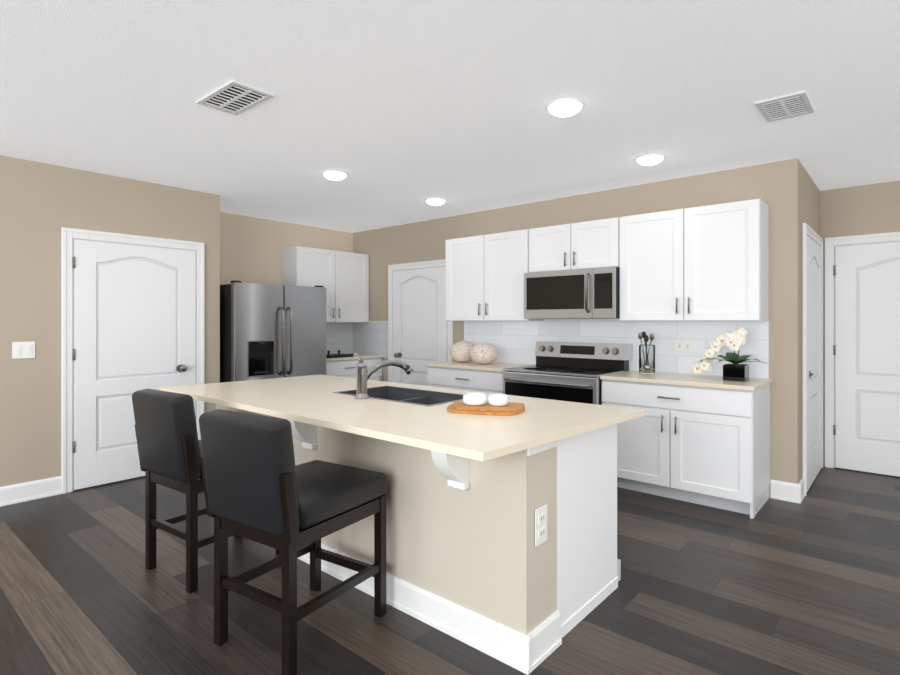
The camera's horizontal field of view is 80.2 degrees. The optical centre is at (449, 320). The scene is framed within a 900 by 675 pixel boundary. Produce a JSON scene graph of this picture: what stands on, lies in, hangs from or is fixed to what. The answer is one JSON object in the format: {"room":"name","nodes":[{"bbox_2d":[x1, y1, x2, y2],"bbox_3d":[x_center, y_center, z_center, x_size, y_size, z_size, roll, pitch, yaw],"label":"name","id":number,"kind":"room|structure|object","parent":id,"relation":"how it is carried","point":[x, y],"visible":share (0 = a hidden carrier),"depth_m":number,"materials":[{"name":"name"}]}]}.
{"room":"kitchen","nodes":[
{"label":"kitchen","id":0,"kind":"room"},
{"bbox_2d":[0,155,219,486],"bbox_3d":[-4.794,0.070,2.976,0.930,2.600,6.720,0,0,41],"label":"wall","id":1,"kind":"structure","parent":0,"point":[42,205],"depth_m":4.18,"materials":[{"name":"beige paint"}]},
{"bbox_2d":[12,342,34,358],"bbox_3d":[-3.239,0.222,4.058,0.010,0.127,0.140,0,0,41],"label":"light switch","id":2,"kind":"object","parent":1,"relation":"attached to","point":[21,350],"visible":1,"depth_m":4.06,"materials":[{"name":"white plastic"}]},
{"bbox_2d":[0,476,61,506],"bbox_3d":[-4.425,1.300,2.673,0.020,0.140,6.742,0,0,41],"label":"baseboard","id":3,"kind":"structure","parent":1,"relation":"attached to","point":[27,491],"depth_m":4.08,"materials":[{"name":"white paint"}]},
{"bbox_2d":[61,227,204,493],"bbox_3d":[-2.679,0.313,4.634,0.109,2.114,1.131,0,0,41],"label":"pantry door","id":4,"kind":"structure","parent":1,"relation":"in","point":[132,314],"depth_m":4.53,"materials":[{"name":"white paint"}]},
{"bbox_2d":[220,212,352,284],"bbox_3d":[-2.155,0.070,6.642,0.150,2.600,2.280,0,0,41],"label":"wall","id":5,"kind":"structure","parent":0,"point":[250,249],"depth_m":6.40,"materials":[{"name":"beige paint"}]},
{"bbox_2d":[281,246,368,321],"bbox_3d":[-1.577,-0.441,6.900,0.384,0.918,1.116,0,0,41],"label":"upper cabinet","id":6,"kind":"object","parent":5,"relation":"attached to","point":[342,277],"visible":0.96,"depth_m":6.79,"materials":[{"name":"white wood"}]},
{"bbox_2d":[326,322,352,353],"bbox_3d":[-1.723,0.239,7.023,0.008,0.482,1.122,0,0,41],"label":"tile backsplash","id":7,"kind":"structure","parent":5,"relation":"attached to","point":[339,335],"depth_m":7.27,"materials":[{"name":"white tile"}]},
{"bbox_2d":[0,466,899,674],"bbox_3d":[-0.383,1.420,1.609,9.700,0.100,10.800,0,0,41],"label":"floor","id":8,"kind":"structure","parent":0,"point":[809,584],"depth_m":2.60,"materials":[{"name":"wood"}]},
{"bbox_2d":[132,389,281,592],"bbox_3d":[-1.348,0.871,3.029,0.526,0.998,0.672,0,0,36],"label":"bar stool","id":9,"kind":"object","parent":8,"relation":"on","point":[169,446],"visible":0.71,"depth_m":2.73,"materials":[{"name":"black leather"}]},
{"bbox_2d":[220,280,325,382],"bbox_3d":[-2.041,0.487,5.834,0.977,1.765,1.075,0,0,41],"label":"refrigerator","id":10,"kind":"object","parent":8,"relation":"on","point":[268,331],"visible":0.5,"depth_m":5.45,"materials":[{"name":"silver metal"}]},
{"bbox_2d":[199,409,386,674],"bbox_3d":[-0.669,0.871,2.359,0.526,0.998,0.672,0,0,33],"label":"bar stool","id":11,"kind":"object","parent":8,"relation":"on","point":[260,487],"visible":1,"depth_m":2.15,"materials":[{"name":"black leather"}]},
{"bbox_2d":[326,353,383,380],"bbox_3d":[-1.476,0.910,6.810,0.654,0.920,1.121,0,0,41],"label":"base cabinet","id":12,"kind":"object","parent":8,"relation":"on","point":[342,366],"visible":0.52,"depth_m":6.63,"materials":[{"name":"white wood"}]},
{"bbox_2d":[326,350,352,357],"bbox_3d":[-1.445,0.407,6.677,0.280,0.084,0.380,0,0,41],"label":"tray","id":13,"kind":"object","parent":12,"relation":"on","point":[337,355],"visible":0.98,"depth_m":6.61,"materials":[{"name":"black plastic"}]},
{"bbox_2d":[216,406,620,638],"bbox_3d":[-0.364,0.925,3.294,2.591,0.890,0.950,0,0,41],"label":"kitchen island","id":14,"kind":"object","parent":8,"relation":"on","point":[473,548],"depth_m":2.38,"materials":[{"name":"paint"}]},
{"bbox_2d":[287,419,316,449],"bbox_3d":[-0.830,0.599,2.961,0.104,0.234,0.162,0,0,41],"label":"bracket","id":15,"kind":"object","parent":14,"relation":"attached to","point":[305,434],"visible":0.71,"depth_m":2.95,"materials":[{"name":"white paint"}]},
{"bbox_2d":[160,374,643,465],"bbox_3d":[-0.489,0.465,3.161,2.828,0.030,1.240,0,0,41],"label":"island countertop","id":16,"kind":"structure","parent":14,"relation":"on","point":[544,425],"depth_m":2.54,"materials":[{"name":"beige stone"}]},
{"bbox_2d":[353,352,412,398],"bbox_3d":[-0.400,0.315,3.246,0.084,0.269,0.471,0,0,41],"label":"sink faucet","id":17,"kind":"object","parent":16,"relation":"on","point":[363,373],"visible":1,"depth_m":3.10,"materials":[{"name":"silver metal"}]},
{"bbox_2d":[332,386,463,405],"bbox_3d":[-0.273,0.575,3.255,0.824,0.256,0.464,0,0,41],"label":"sink","id":18,"kind":"object","parent":16,"relation":"in","point":[413,394],"depth_m":3.45,"materials":[{"name":"metal"}]},
{"bbox_2d":[447,401,524,414],"bbox_3d":[0.172,0.435,2.693,0.393,0.027,0.328,0,0,41],"label":"cutting board","id":19,"kind":"object","parent":16,"relation":"on","point":[509,408],"visible":0.83,"depth_m":2.60,"materials":[{"name":"brown wood"}]},
{"bbox_2d":[463,393,507,405],"bbox_3d":[0.176,0.395,2.687,0.217,0.052,0.167,0,0,41],"label":"bowls","id":20,"kind":"object","parent":19,"relation":"on","point":[475,399],"visible":1,"depth_m":2.65,"materials":[{"name":"white ceramic"}]},
{"bbox_2d":[298,542,530,674],"bbox_3d":[-0.686,1.300,2.929,2.624,0.140,0.020,0,0,41],"label":"baseboard","id":21,"kind":"structure","parent":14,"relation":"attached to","point":[505,644],"depth_m":2.33,"materials":[{"name":"white paint"}]},
{"bbox_2d":[431,450,468,489],"bbox_3d":[-0.004,0.599,2.250,0.104,0.234,0.162,0,0,41],"label":"bracket","id":22,"kind":"object","parent":14,"relation":"attached to","point":[453,470],"visible":0.62,"depth_m":2.23,"materials":[{"name":"white paint"}]},
{"bbox_2d":[535,504,546,546],"bbox_3d":[0.373,0.830,2.170,0.008,0.150,0.093,0,0,41],"label":"outlet","id":23,"kind":"object","parent":14,"relation":"attached to","point":[540,525],"visible":1,"depth_m":2.16,"materials":[{"name":"white plastic"}]},
{"bbox_2d":[527,609,561,671],"bbox_3d":[0.388,1.300,2.182,0.020,0.140,0.244,0,0,41],"label":"baseboard","id":24,"kind":"structure","parent":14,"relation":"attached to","point":[546,639],"depth_m":2.18,"materials":[{"name":"white paint"}]},
{"bbox_2d":[425,361,534,393],"bbox_3d":[0.325,0.910,5.577,1.009,0.920,0.654,0,0,41],"label":"base cabinet","id":25,"kind":"object","parent":8,"relation":"on","point":[474,376],"visible":0.25,"depth_m":5.37,"materials":[{"name":"white wood"}]},
{"bbox_2d":[450,341,474,361],"bbox_3d":[0.147,0.332,5.822,0.300,0.234,0.300,0,0,41],"label":"round vase","id":26,"kind":"object","parent":25,"relation":"on","point":[460,351],"visible":0.92,"depth_m":5.71,"materials":[{"name":"ceramic"}]},
{"bbox_2d":[470,342,498,363],"bbox_3d":[0.357,0.337,5.576,0.300,0.224,0.300,0,0,41],"label":"round vase","id":27,"kind":"object","parent":25,"relation":"on","point":[483,353],"visible":1,"depth_m":5.47,"materials":[{"name":"ceramic"}]},
{"bbox_2d":[503,341,631,404],"bbox_3d":[1.048,0.787,4.886,0.976,1.165,0.724,0,0,41],"label":"range","id":28,"kind":"object","parent":8,"relation":"on","point":[569,371],"visible":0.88,"depth_m":4.82,"materials":[{"name":"silver metal"}]},
{"bbox_2d":[600,370,771,518],"bbox_3d":[1.859,0.910,4.257,1.123,0.920,0.654,0,0,41],"label":"base cabinet","id":29,"kind":"object","parent":8,"relation":"on","point":[699,439],"visible":0.92,"depth_m":3.97,"materials":[{"name":"white wood"}]},
{"bbox_2d":[638,331,654,373],"bbox_3d":[1.683,0.269,4.567,0.136,0.360,0.132,0,0,41],"label":"jar","id":30,"kind":"object","parent":29,"relation":"on","point":[646,359],"visible":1,"depth_m":4.51,"materials":[{"name":"clear glass"}]},
{"bbox_2d":[692,327,777,380],"bbox_3d":[2.146,0.248,4.056,0.588,0.402,0.400,0,0,41],"label":"potted orchid","id":31,"kind":"object","parent":29,"relation":"on","point":[734,341],"visible":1,"depth_m":4.05,"materials":[{"name":"white plant"}]},
{"bbox_2d":[0,0,899,232],"bbox_3d":[-0.383,-1.280,1.609,9.700,0.100,10.800,0,0,41],"label":"ceiling","id":32,"kind":"structure","parent":0,"point":[399,112],"depth_m":2.91,"materials":[{"name":"white paint"}]},
{"bbox_2d":[196,80,274,115],"bbox_3d":[-1.186,-1.220,2.939,0.418,0.016,0.240,0,0,41],"label":"ceiling vent","id":33,"kind":"object","parent":32,"relation":"in","point":[234,97],"visible":0.96,"depth_m":2.92,"materials":[{"name":"white metal"}]},
{"bbox_2d":[322,170,347,180],"bbox_3d":[-0.959,-1.202,4.452,0.214,0.051,0.214,0,0,41],"label":"recessed light","id":34,"kind":"object","parent":32,"relation":"in","point":[335,175],"visible":0.96,"depth_m":4.39,"materials":[{"name":"white"}]},
{"bbox_2d":[425,198,445,205],"bbox_3d":[-0.146,-1.202,5.428,0.214,0.051,0.214,0,0,41],"label":"recessed light","id":35,"kind":"object","parent":32,"relation":"in","point":[435,201],"visible":1,"depth_m":5.37,"materials":[{"name":"white"}]},
{"bbox_2d":[546,98,583,116],"bbox_3d":[0.657,-1.202,3.049,0.214,0.051,0.214,0,0,41],"label":"recessed light","id":36,"kind":"object","parent":32,"relation":"in","point":[565,107],"visible":1,"depth_m":3.00,"materials":[{"name":"white"}]},
{"bbox_2d":[635,153,664,165],"bbox_3d":[1.506,-1.202,4.020,0.214,0.051,0.214,0,0,41],"label":"recessed light","id":37,"kind":"object","parent":32,"relation":"in","point":[650,159],"visible":0.98,"depth_m":3.96,"materials":[{"name":"white"}]},
{"bbox_2d":[754,90,814,121],"bbox_3d":[1.918,-1.220,3.056,0.242,0.016,0.365,0,0,41],"label":"ceiling vent","id":38,"kind":"object","parent":32,"relation":"in","point":[786,106],"visible":1,"depth_m":3.03,"materials":[{"name":"white metal"}]},
{"bbox_2d":[353,158,819,503],"bbox_3d":[1.016,0.070,6.287,5.422,2.600,1.362,0,0,41],"label":"wall","id":39,"kind":"structure","parent":0,"point":[787,192],"depth_m":4.38,"materials":[{"name":"beige paint"}]},
{"bbox_2d":[388,259,452,385],"bbox_3d":[-0.412,0.321,6.571,1.095,2.098,0.109,0,0,41],"label":"door","id":40,"kind":"structure","parent":39,"relation":"attached to","point":[420,331],"depth_m":6.61,"materials":[{"name":"white paint"}]},
{"bbox_2d":[445,229,544,320],"bbox_3d":[0.447,-0.451,5.663,1.072,0.898,0.364,0,0,41],"label":"upper cabinet","id":41,"kind":"object","parent":39,"relation":"attached to","point":[484,277],"visible":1,"depth_m":5.52,"materials":[{"name":"white wood"}]},
{"bbox_2d":[353,319,768,378],"bbox_3d":[0.561,0.229,5.804,5.060,0.502,0.008,0,0,41],"label":"tile backsplash","id":42,"kind":"structure","parent":39,"relation":"attached to","point":[513,341],"depth_m":4.95,"materials":[{"name":"white tile"}]},
{"bbox_2d":[674,340,693,351],"bbox_3d":[1.994,0.215,4.557,0.160,0.100,0.008,0,0,41],"label":"outlet","id":43,"kind":"object","parent":42,"relation":"attached to","point":[683,345],"visible":1,"depth_m":4.56,"materials":[{"name":"white plastic"}]},
{"bbox_2d":[529,217,619,272],"bbox_3d":[1.203,-0.684,5.013,0.910,0.432,0.364,0,0,41],"label":"upper cabinet","id":44,"kind":"object","parent":39,"relation":"attached to","point":[586,244],"visible":0.96,"depth_m":4.87,"materials":[{"name":"white wood"}]},
{"bbox_2d":[524,267,619,318],"bbox_3d":[1.170,-0.242,4.975,0.914,0.440,0.465,0,0,41],"label":"microwave","id":45,"kind":"object","parent":44,"relation":"attached to","point":[591,293],"visible":0.98,"depth_m":4.79,"materials":[{"name":"silver metal"}]},
{"bbox_2d":[620,199,768,320],"bbox_3d":[1.957,-0.451,4.365,1.066,0.898,0.364,0,0,41],"label":"upper cabinet","id":46,"kind":"object","parent":39,"relation":"attached to","point":[707,263],"visible":1,"depth_m":4.20,"materials":[{"name":"white wood"}]},
{"bbox_2d":[798,478,804,501],"bbox_3d":[2.696,1.300,4.098,0.020,0.140,0.190,0,0,41],"label":"baseboard return","id":47,"kind":"object","parent":39,"relation":"attached to","point":[801,481],"visible":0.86,"depth_m":4.12,"materials":[{"name":"white paint"}]},
{"bbox_2d":[802,223,822,495],"bbox_3d":[3.133,0.301,4.586,0.043,2.138,1.100,0,0,41],"label":"door","id":48,"kind":"structure","parent":39,"relation":"attached to","point":[812,353],"depth_m":4.47,"materials":[{"name":"white paint"}]},
{"bbox_2d":[820,180,899,465],"bbox_3d":[5.049,0.070,3.822,3.950,2.600,0.160,0,0,41],"label":"wall","id":49,"kind":"structure","parent":0,"point":[863,209],"depth_m":4.86,"materials":[{"name":"beige paint"}]},
{"bbox_2d":[824,232,899,477],"bbox_3d":[3.917,0.296,4.615,1.130,2.148,0.109,0,0,41],"label":"door","id":50,"kind":"structure","parent":49,"relation":"in","point":[861,353],"depth_m":4.83,"materials":[{"name":"white paint"}]}
]}

